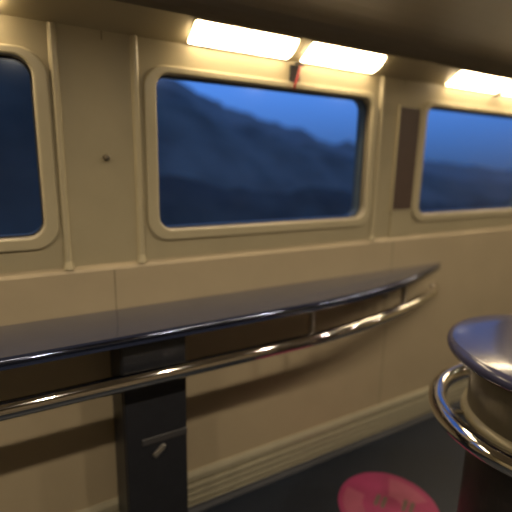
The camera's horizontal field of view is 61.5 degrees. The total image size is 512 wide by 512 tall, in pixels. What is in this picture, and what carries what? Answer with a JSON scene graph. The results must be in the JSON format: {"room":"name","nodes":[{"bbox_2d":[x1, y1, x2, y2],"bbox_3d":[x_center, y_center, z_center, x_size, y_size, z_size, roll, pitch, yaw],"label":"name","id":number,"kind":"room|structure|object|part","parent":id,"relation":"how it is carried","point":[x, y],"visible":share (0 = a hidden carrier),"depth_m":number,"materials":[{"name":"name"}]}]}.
{"room":"train dining car","nodes":[
{"label":"train dining car","id":0,"kind":"room"},
{"bbox_2d":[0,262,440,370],"bbox_3d":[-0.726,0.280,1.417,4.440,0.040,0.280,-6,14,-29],"label":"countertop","id":1,"kind":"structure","parent":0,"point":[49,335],"depth_m":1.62,"materials":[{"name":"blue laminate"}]},
{"bbox_2d":[0,14,511,511],"bbox_3d":[0.445,0.108,2.293,7.400,2.030,0.108,-6,14,-29],"label":"wall","id":2,"kind":"structure","parent":0,"point":[63,459],"depth_m":1.88,"materials":[{"name":"beige plastic"}]},
{"bbox_2d":[0,43,59,252],"bbox_3d":[-1.209,-0.301,1.192,1.181,0.660,0.048,-6,14,-29],"label":"window","id":3,"kind":"structure","parent":2,"relation":"in","point":[39,80],"depth_m":1.45,"materials":[{"name":"beige plastic"}]},
{"bbox_2d":[46,21,74,269],"bbox_3d":[-0.670,-0.354,1.476,0.044,0.825,0.026,-6,14,-29],"label":"trim","id":4,"kind":"structure","parent":2,"relation":"attached to","point":[68,264],"depth_m":1.47,"materials":[{"name":"beige plastic"}]},
{"bbox_2d":[103,154,109,160],"bbox_3d":[-0.537,-0.354,1.550,0.024,0.024,0.028,-6,14,-29],"label":"stud","id":5,"kind":"object","parent":2,"relation":"attached to","point":[106,157],"visible":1,"depth_m":1.54,"materials":[{"name":"beige metal"}]},
{"bbox_2d":[114,270,116,308],"bbox_3d":[-0.550,0.536,1.743,0.004,0.988,0.003,-6,14,-29],"label":"trim","id":6,"kind":"structure","parent":2,"relation":"attached to","point":[114,270],"depth_m":1.65,"materials":[{"name":"beige plastic"}]},
{"bbox_2d":[130,35,146,262],"bbox_3d":[-0.439,-0.378,1.606,0.044,0.825,0.026,-6,14,-29],"label":"trim","id":7,"kind":"structure","parent":2,"relation":"attached to","point":[134,65],"depth_m":1.60,"materials":[{"name":"beige plastic"}]},
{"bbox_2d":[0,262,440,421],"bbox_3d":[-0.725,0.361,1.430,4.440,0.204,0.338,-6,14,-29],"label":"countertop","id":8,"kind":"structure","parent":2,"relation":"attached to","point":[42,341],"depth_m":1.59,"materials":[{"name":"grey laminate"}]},
{"bbox_2d":[186,18,299,59],"bbox_3d":[-0.041,-0.842,1.681,0.458,0.067,0.100,-6,14,-29],"label":"lamp","id":9,"kind":"object","parent":2,"relation":"attached to","point":[203,32],"visible":1,"depth_m":1.66,"materials":[{"name":"white plastic"}]},
{"bbox_2d":[0,0,511,96],"bbox_3d":[0.488,-0.924,2.030,7.400,0.100,0.195,-6,14,-29],"label":"trim","id":10,"kind":"structure","parent":2,"relation":"attached to","point":[103,15],"depth_m":1.48,"materials":[{"name":"beige plastic"}]},
{"bbox_2d":[143,65,378,239],"bbox_3d":[0.087,-0.434,1.925,1.181,0.660,0.048,-6,14,-29],"label":"window","id":11,"kind":"structure","parent":2,"relation":"in","point":[154,74],"depth_m":1.82,"materials":[{"name":"beige plastic"}]},
{"bbox_2d":[76,378,468,511],"bbox_3d":[0.459,1.017,2.433,7.400,0.195,0.024,-6,14,-29],"label":"baseboard","id":12,"kind":"structure","parent":2,"relation":"attached to","point":[212,480],"depth_m":2.29,"materials":[{"name":"beige plastic"}]},
{"bbox_2d":[289,62,304,89],"bbox_3d":[0.178,-0.783,1.870,0.062,0.116,0.031,-6,14,-29],"label":"hammer","id":13,"kind":"object","parent":2,"relation":"attached to","point":[294,73],"visible":1,"depth_m":1.86,"materials":[{"name":"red plastic"}]},
{"bbox_3d":[0.179,-0.773,1.863,0.037,0.100,0.009,-6,14,-29],"label":"hammer handle","id":14,"kind":"part","parent":13,"relation":"part of","materials":[{"name":"red plastic"}]},
{"bbox_2d":[299,41,386,72],"bbox_3d":[0.397,-0.887,1.929,0.432,0.067,0.100,-6,14,-29],"label":"lamp","id":15,"kind":"object","parent":2,"relation":"attached to","point":[317,53],"visible":0.99,"depth_m":1.91,"materials":[{"name":"white plastic"}]},
{"bbox_2d":[368,75,385,240],"bbox_3d":[0.626,-0.487,2.208,0.044,0.825,0.026,-6,14,-29],"label":"trim","id":16,"kind":"structure","parent":2,"relation":"attached to","point":[383,78],"depth_m":2.20,"materials":[{"name":"beige plastic"}]},
{"bbox_2d":[379,242,393,398],"bbox_3d":[0.747,0.403,2.476,0.004,0.988,0.003,-6,14,-29],"label":"trim","id":17,"kind":"structure","parent":2,"relation":"attached to","point":[393,242],"depth_m":2.50,"materials":[{"name":"beige plastic"}]},
{"bbox_2d":[388,105,421,237],"bbox_3d":[0.803,-0.445,2.326,0.167,0.695,0.013,-6,14,-29],"label":"panel","id":18,"kind":"object","parent":2,"relation":"attached to","point":[408,119],"visible":1,"depth_m":2.32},
{"bbox_2d":[411,101,511,221],"bbox_3d":[1.384,-0.567,2.657,1.181,0.660,0.048,-6,14,-29],"label":"window","id":19,"kind":"structure","parent":2,"relation":"in","point":[417,215],"depth_m":2.47,"materials":[{"name":"beige plastic"}]},
{"bbox_2d":[445,70,510,92],"bbox_3d":[1.248,-0.974,2.410,0.458,0.067,0.100,-6,14,-29],"label":"lamp","id":20,"kind":"object","parent":2,"relation":"attached to","point":[464,79],"visible":1,"depth_m":2.39,"materials":[{"name":"white plastic"}]},
{"bbox_2d":[501,85,511,95],"bbox_3d":[1.686,-1.019,2.657,0.432,0.067,0.100,-6,14,-29],"label":"lamp","id":21,"kind":"object","parent":2,"relation":"attached to","point":[508,92],"visible":1,"depth_m":2.58,"materials":[{"name":"white plastic"}]},
{"bbox_2d":[114,0,511,78],"bbox_3d":[1.186,-0.768,0.823,7.400,0.202,2.600,-6,14,-29],"label":"ceiling","id":22,"kind":"structure","parent":0,"point":[472,35],"depth_m":1.80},
{"bbox_2d":[202,406,468,511],"bbox_3d":[1.136,1.402,1.305,7.400,0.050,2.990,-6,14,-29],"label":"floor","id":23,"kind":"structure","parent":0,"point":[423,454],"depth_m":2.29,"materials":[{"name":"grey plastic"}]},
{"bbox_2d":[110,336,187,511],"bbox_3d":[-0.417,0.749,1.713,0.238,0.989,0.213,-6,14,-29],"label":"support","id":24,"kind":"object","parent":23,"relation":"on","point":[150,422],"visible":0.84,"depth_m":1.61,"materials":[{"name":"black metal"}]},
{"bbox_2d":[338,472,438,511],"bbox_3d":[0.633,1.201,2.057,0.472,0.002,0.472,-6,14,-29],"label":"floor sticker","id":25,"kind":"object","parent":23,"relation":"on","point":[371,491],"visible":1,"depth_m":2.12,"materials":[{"name":"pink plastic"}]},
{"bbox_2d":[343,487,365,511],"bbox_3d":[0.476,1.193,2.078,0.108,0.001,0.212,3,12,8],"label":"print","id":26,"kind":"object","parent":25,"relation":"on","point":[354,498],"depth_m":2.10},
{"bbox_2d":[373,494,387,507],"bbox_3d":[0.606,1.192,2.093,0.052,0.001,0.080,8,14,29],"label":"print","id":27,"kind":"object","parent":25,"relation":"on","point":[379,500],"depth_m":2.09},
{"bbox_2d":[389,478,426,504],"bbox_3d":[0.728,1.183,2.148,0.153,0.001,0.207,-6,14,-29],"label":"print","id":28,"kind":"object","parent":25,"relation":"on","point":[401,492],"depth_m":2.14},
{"bbox_2d":[401,500,414,511],"bbox_3d":[0.729,1.202,2.061,0.052,0.001,0.080,8,14,29],"label":"print","id":29,"kind":"object","parent":25,"relation":"on","point":[406,505],"depth_m":2.07},
{"bbox_2d":[428,314,511,511],"bbox_3d":[1.047,0.806,1.559,0.836,1.003,0.836,2,12,5],"label":"bar table","id":30,"kind":"object","parent":23,"relation":"on","point":[482,345],"visible":1,"depth_m":1.46,"materials":[{"name":"metal"}]},
{"label":"outside","id":31,"kind":"structure","parent":0,"visible":0},
{"bbox_3d":[31.971,-5.604,64.852,440.000,0.200,200.000,-6,14,-29],"label":"ground","id":32,"kind":"structure","parent":31,"visible":0},
{"bbox_2d":[0,59,511,234],"bbox_3d":[5.237,-3.953,20.628,150.000,14.341,11.200,-6,14,-29],"label":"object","id":33,"kind":"object","parent":32,"relation":"on","point":[182,200],"visible":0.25,"depth_m":16.95,"materials":[{"name":"blue"}]},
{"bbox_2d":[156,85,511,203],"bbox_3d":[0.900,-16.714,36.192,200.000,32.461,30.800,-6,14,-29],"label":"hill","id":34,"kind":"structure","parent":32,"relation":"on","point":[195,144],"depth_m":36.25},
{"bbox_2d":[156,78,511,182],"bbox_3d":[12.253,-46.374,92.353,360.000,66.923,42.000,-6,14,-29],"label":"hill","id":35,"kind":"structure","parent":32,"relation":"on","point":[231,116],"depth_m":99.99,"materials":[{"name":"blue"}]}
]}

